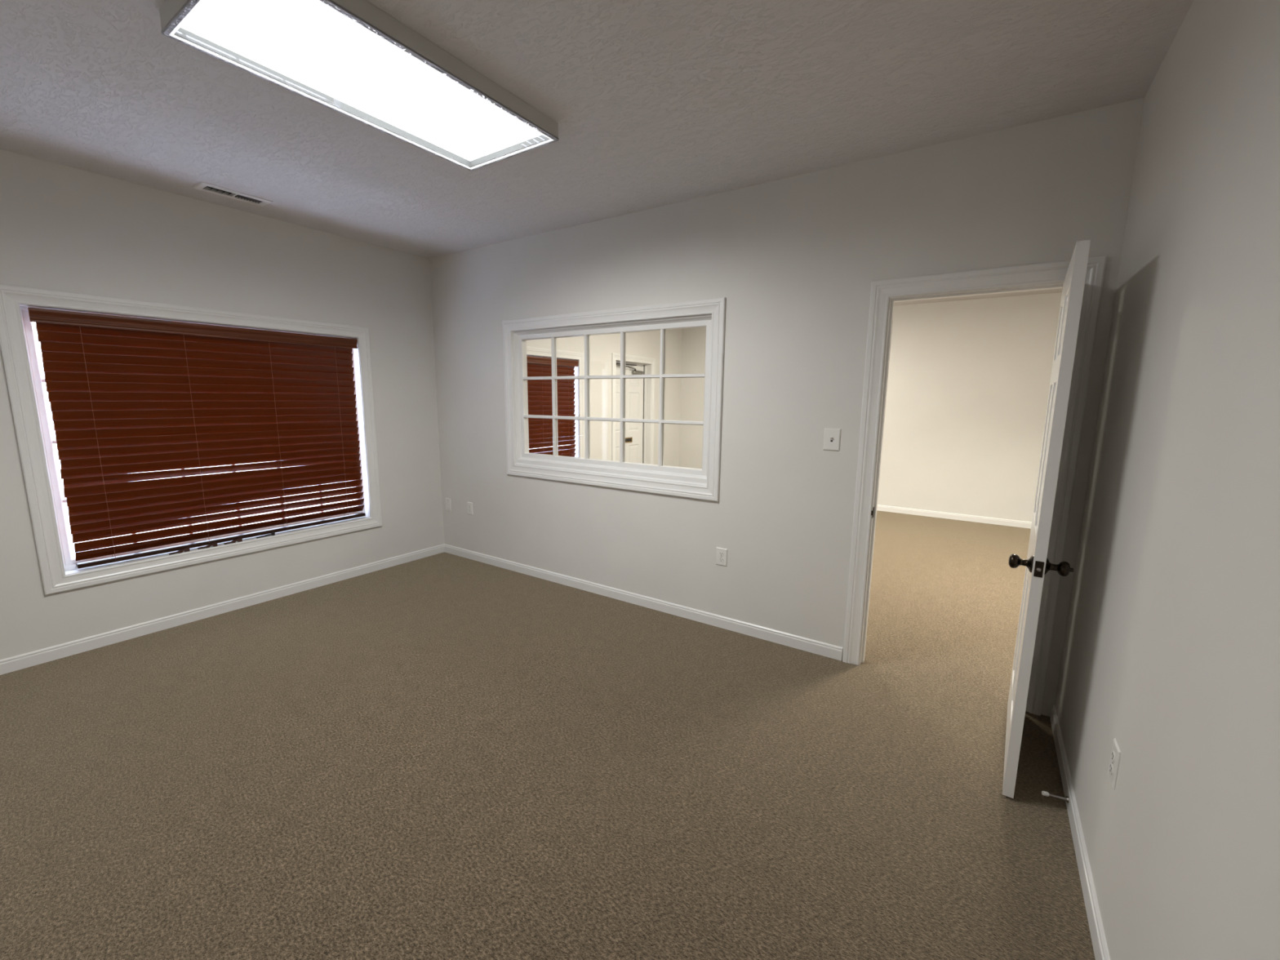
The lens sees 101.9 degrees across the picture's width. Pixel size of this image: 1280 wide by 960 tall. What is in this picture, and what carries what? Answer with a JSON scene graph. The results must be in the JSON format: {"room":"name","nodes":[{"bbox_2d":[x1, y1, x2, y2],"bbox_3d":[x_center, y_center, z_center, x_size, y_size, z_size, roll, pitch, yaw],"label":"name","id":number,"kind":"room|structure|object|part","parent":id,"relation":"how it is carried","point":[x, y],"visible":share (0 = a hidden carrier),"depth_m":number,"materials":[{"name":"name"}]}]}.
{"room":"empty office room","nodes":[
{"label":"empty office room","id":0,"kind":"room"},
{"bbox_2d":[0,149,682,659],"bbox_3d":[-1.671,-0.729,5.432,0.170,2.748,8.480,7,11,33],"label":"wall","id":1,"kind":"structure","parent":0,"point":[63,228],"depth_m":3.53,"materials":[{"name":"paint"}]},
{"bbox_2d":[0,284,382,595],"bbox_3d":[-2.873,-0.313,3.659,0.189,1.683,1.977,7,11,33],"label":"window","id":2,"kind":"structure","parent":1,"relation":"in","point":[60,572],"depth_m":3.07,"materials":[{"name":"paint"}]},
{"bbox_2d":[168,546,190,554],"bbox_3d":[-3.040,0.470,3.425,0.030,0.029,0.107,6,10,30],"label":"bracket","id":3,"kind":"object","parent":2,"relation":"attached to","point":[186,549],"visible":1,"depth_m":3.43,"materials":[{"name":"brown metal"}]},
{"bbox_2d":[27,307,365,568],"bbox_3d":[-2.837,-0.314,3.650,0.083,1.473,1.761,7,11,33],"label":"window blind","id":4,"kind":"object","parent":2,"relation":"attached to","point":[127,396],"visible":1,"depth_m":3.44,"materials":[{"name":"brown wood"}]},
{"bbox_3d":[-3.227,-0.212,3.083,0.073,1.412,0.002,7,11,33],"label":"ladder cord","id":5,"kind":"part","parent":4,"relation":"part of","materials":[{"name":"brown fabric"}]},
{"bbox_3d":[-2.970,-0.270,3.464,0.073,1.412,0.002,7,11,33],"label":"ladder cord","id":6,"kind":"part","parent":4,"relation":"part of","materials":[{"name":"brown fabric"}]},
{"bbox_3d":[-2.849,0.401,3.767,0.050,0.025,1.709,7,11,33],"label":"rail","id":7,"kind":"part","parent":4,"relation":"part of","materials":[{"name":"brown wood"}]},
{"bbox_3d":[-2.704,-0.330,3.860,0.073,1.412,0.002,7,11,33],"label":"ladder cord","id":8,"kind":"part","parent":4,"relation":"part of","materials":[{"name":"brown fabric"}]},
{"bbox_3d":[-2.451,-0.387,4.235,0.073,1.412,0.002,7,11,33],"label":"ladder cord","id":9,"kind":"part","parent":4,"relation":"part of","materials":[{"name":"brown fabric"}]},
{"bbox_2d":[197,542,217,549],"bbox_3d":[-2.957,0.451,3.549,0.030,0.029,0.107,8,12,39],"label":"bracket","id":10,"kind":"object","parent":2,"relation":"attached to","point":[215,544],"visible":1,"depth_m":3.56,"materials":[{"name":"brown metal"}]},
{"bbox_2d":[223,537,242,544],"bbox_3d":[-2.876,0.433,3.668,0.030,0.029,0.107,6,11,31],"label":"bracket","id":11,"kind":"object","parent":2,"relation":"attached to","point":[238,540],"visible":1,"depth_m":3.68,"materials":[{"name":"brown metal"}]},
{"bbox_2d":[256,532,275,537],"bbox_3d":[-2.764,0.408,3.835,0.020,0.022,0.115,6,11,30],"label":"clip","id":12,"kind":"object","parent":2,"relation":"on","point":[272,533],"visible":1,"depth_m":3.85,"materials":[{"name":"black metal"}]},
{"bbox_3d":[-2.768,0.412,3.829,0.011,0.015,0.100,6,10,30],"label":"rod","id":13,"kind":"part","parent":12,"relation":"part of","materials":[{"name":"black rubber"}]},
{"bbox_2d":[0,543,444,675],"bbox_3d":[-2.911,0.891,3.662,0.012,0.080,3.546,7,11,33],"label":"baseboard","id":14,"kind":"structure","parent":1,"relation":"attached to","point":[28,660],"depth_m":3.49,"materials":[{"name":"paint"}]},
{"bbox_2d":[526,346,584,457],"bbox_3d":[-1.339,-0.660,5.933,0.189,1.683,1.977,7,11,33],"label":"window","id":15,"kind":"structure","parent":1,"relation":"in","point":[531,351],"depth_m":6.58,"materials":[{"name":"paint"}]},
{"bbox_2d":[526,355,578,457],"bbox_3d":[-1.303,-0.660,5.924,0.083,1.473,1.761,7,11,33],"label":"window blind","id":16,"kind":"object","parent":15,"relation":"attached to","point":[539,391],"visible":0.29,"depth_m":6.22,"materials":[{"name":"brown wood"}]},
{"bbox_2d":[611,352,655,464],"bbox_3d":[-0.156,-0.757,7.716,0.189,2.116,1.087,7,11,33],"label":"door","id":17,"kind":"structure","parent":1,"relation":"in","point":[639,393],"depth_m":7.86,"materials":[{"name":"paint"}]},
{"bbox_3d":[-0.209,-1.627,7.475,0.066,0.083,0.589,7,11,33],"label":"closer arm","id":18,"kind":"part","parent":17,"relation":"part of","materials":[{"name":"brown metal"}]},
{"bbox_3d":[-0.176,-0.714,7.736,0.027,2.025,0.905,7,11,33],"label":"stop moulding","id":19,"kind":"part","parent":17,"relation":"part of","materials":[{"name":"paint"}]},
{"bbox_2d":[0,510,1095,959],"bbox_3d":[1.359,1.008,3.652,7.490,0.060,8.480,7,11,33],"label":"floor","id":20,"kind":"structure","parent":0,"point":[442,756],"depth_m":2.08,"materials":[{"name":"carpet"}]},
{"bbox_2d":[0,0,1193,305],"bbox_3d":[1.388,-1.765,3.211,7.490,0.060,8.480,7,11,33],"label":"ceiling","id":21,"kind":"structure","parent":0,"point":[654,104],"depth_m":2.13,"materials":[{"name":"white paint"}]},
{"bbox_2d":[192,182,272,206],"bbox_3d":[-2.530,-1.879,3.219,0.151,0.218,0.367,7,11,33],"label":"ceiling vent","id":22,"kind":"object","parent":21,"relation":"in","point":[203,186],"visible":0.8,"depth_m":3.23,"materials":[{"name":"metal"}]},
{"bbox_2d":[159,0,558,171],"bbox_3d":[-0.962,-1.532,2.020,0.607,0.073,1.225,7,11,33],"label":"ceiling light","id":23,"kind":"object","parent":21,"relation":"attached to","point":[353,59],"visible":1,"depth_m":1.92,"materials":[{"name":"plastic"}]},
{"bbox_2d":[430,97,1144,716],"bbox_3d":[1.110,-0.312,2.996,7.200,2.748,0.115,7,11,33],"label":"wall","id":24,"kind":"structure","parent":0,"point":[795,261],"depth_m":3.13,"materials":[{"name":"paint"}]},
{"bbox_2d":[445,497,451,511],"bbox_3d":[-1.847,0.235,4.999,0.078,0.120,0.008,7,11,33],"label":"blank plate","id":25,"kind":"object","parent":24,"relation":"attached to","point":[448,505],"visible":1,"depth_m":4.99,"materials":[{"name":"plastic"}]},
{"bbox_2d":[466,502,473,515],"bbox_3d":[-1.579,0.264,4.823,0.076,0.116,0.008,7,11,33],"label":"wall outlet","id":26,"kind":"object","parent":24,"relation":"attached to","point":[470,511],"visible":1,"depth_m":4.82,"materials":[{"name":"plastic"}]},
{"bbox_2d":[502,297,725,501],"bbox_3d":[-0.272,-0.594,3.886,1.985,1.278,0.153,7,11,33],"label":"window","id":27,"kind":"structure","parent":24,"relation":"in","point":[703,483],"depth_m":3.77,"materials":[{"name":"paint"}]},
{"bbox_3d":[-0.266,-0.612,3.892,1.676,0.935,0.004,7,11,33],"label":"pane","id":28,"kind":"part","parent":27,"relation":"part of","materials":[{"name":"clear glass"}]},
{"bbox_2d":[522,328,704,466],"bbox_3d":[-0.267,-0.612,3.890,1.677,0.936,0.040,7,11,33],"label":"grille","id":29,"kind":"object","parent":27,"relation":"attached to","point":[661,421],"depth_m":3.92,"materials":[{"name":"paint"}]},
{"bbox_2d":[444,543,843,661],"bbox_3d":[-0.370,0.849,4.094,3.760,0.080,0.012,7,11,33],"label":"baseboard","id":30,"kind":"structure","parent":24,"relation":"attached to","point":[815,646],"depth_m":3.72,"materials":[{"name":"paint"}]},
{"bbox_2d":[715,546,727,566],"bbox_3d":[0.538,0.508,3.432,0.080,0.118,0.008,7,11,33],"label":"wall outlet","id":31,"kind":"object","parent":24,"relation":"attached to","point":[721,553],"visible":1,"depth_m":3.43,"materials":[{"name":"plastic"}]},
{"bbox_2d":[822,428,840,450],"bbox_3d":[1.085,-0.229,2.943,0.088,0.124,0.020,7,11,33],"label":"light switch","id":32,"kind":"object","parent":24,"relation":"attached to","point":[832,436],"visible":1,"depth_m":2.94,"materials":[{"name":"plastic"}]},
{"bbox_2d":[842,256,1106,715],"bbox_3d":[1.633,0.048,2.699,0.934,2.142,0.153,7,11,33],"label":"trim","id":33,"kind":"structure","parent":24,"relation":"attached to","point":[884,293],"depth_m":2.55,"materials":[{"name":"paint"}]},
{"bbox_3d":[1.631,0.094,2.705,0.744,2.049,0.038,7,11,33],"label":"stop moulding","id":34,"kind":"part","parent":33,"relation":"part of","materials":[{"name":"paint"}]},
{"bbox_2d":[1002,240,1090,798],"bbox_3d":[1.662,0.178,2.149,0.191,2.032,0.774,7,11,36],"label":"door","id":35,"kind":"structure","parent":24,"relation":"in","point":[1037,565],"depth_m":1.89,"materials":[{"name":"paint"}]},
{"bbox_3d":[1.427,0.308,1.948,0.073,0.066,0.066,7,11,36],"label":"knob","id":36,"kind":"part","parent":35,"relation":"part of","materials":[{"name":"brown metal"}]},
{"bbox_3d":[1.434,0.321,1.867,0.025,0.058,0.003,7,11,36],"label":"latch plate","id":37,"kind":"part","parent":35,"relation":"part of","materials":[{"name":"metal"}]},
{"bbox_3d":[1.519,0.319,1.883,0.083,0.066,0.066,7,11,36],"label":"knob","id":38,"kind":"part","parent":35,"relation":"part of","materials":[{"name":"brown metal"}]},
{"bbox_2d":[679,292,1062,521],"bbox_3d":[3.713,-0.900,6.856,7.200,2.748,0.120,7,11,33],"label":"wall","id":39,"kind":"structure","parent":0,"point":[968,384],"depth_m":6.55,"materials":[{"name":"paint"}]},
{"bbox_2d":[876,504,1031,528],"bbox_3d":[3.668,0.426,7.008,7.188,0.080,0.012,7,11,33],"label":"baseboard","id":40,"kind":"structure","parent":39,"relation":"attached to","point":[1016,523],"depth_m":6.72,"materials":[{"name":"paint"}]},
{"bbox_2d":[1054,0,1279,959],"bbox_3d":[1.064,0.041,0.780,0.120,2.748,3.670,7,11,33],"label":"wall","id":41,"kind":"structure","parent":0,"point":[1171,653],"depth_m":1.20,"materials":[{"name":"paint"}]},
{"bbox_2d":[1041,791,1069,803],"bbox_3d":[1.578,1.203,1.972,0.089,0.030,0.023,3,9,13],"label":"door stop","id":42,"kind":"object","parent":41,"relation":"attached to","point":[1066,798],"visible":0.99,"depth_m":1.97,"materials":[{"name":"silver metal"}]},
{"bbox_3d":[1.587,1.206,1.971,0.072,0.025,0.023,3,9,13],"label":"rod","id":43,"kind":"part","parent":42,"relation":"part of","materials":[{"name":"silver metal"}]},
{"bbox_2d":[1049,704,1110,959],"bbox_3d":[1.023,1.345,1.067,0.012,0.080,3.529,7,11,33],"label":"baseboard","id":44,"kind":"structure","parent":41,"relation":"attached to","point":[1100,949],"depth_m":1.71,"materials":[{"name":"paint"}]},
{"bbox_2d":[1107,737,1120,789],"bbox_3d":[1.376,0.823,1.510,0.008,0.118,0.076,7,11,33],"label":"wall outlet","id":45,"kind":"object","parent":41,"relation":"attached to","point":[1115,756],"visible":1,"depth_m":1.50,"materials":[{"name":"plastic"}]},
{"bbox_2d":[1109,762,1112,774],"bbox_3d":[1.374,0.842,1.514,0.003,0.027,0.033,7,11,33],"label":"receptacle","id":46,"kind":"object","parent":45,"relation":"attached to","point":[1110,763],"depth_m":1.51,"materials":[{"name":"plastic"}]},
{"bbox_2d":[1111,751,1115,762],"bbox_3d":[1.374,0.803,1.508,0.003,0.027,0.033,7,11,33],"label":"receptacle","id":47,"kind":"object","parent":45,"relation":"attached to","point":[1113,753],"depth_m":1.51,"materials":[{"name":"plastic"}]},
{"label":"outside","id":48,"kind":"structure","parent":0,"visible":0},
{"bbox_2d":[56,444,565,556],"bbox_3d":[-7.273,0.102,9.860,13.828,0.100,30.000,7,11,33],"label":"ground","id":49,"kind":"structure","parent":48,"point":[58,464],"depth_m":7.47,"materials":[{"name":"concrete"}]}
]}

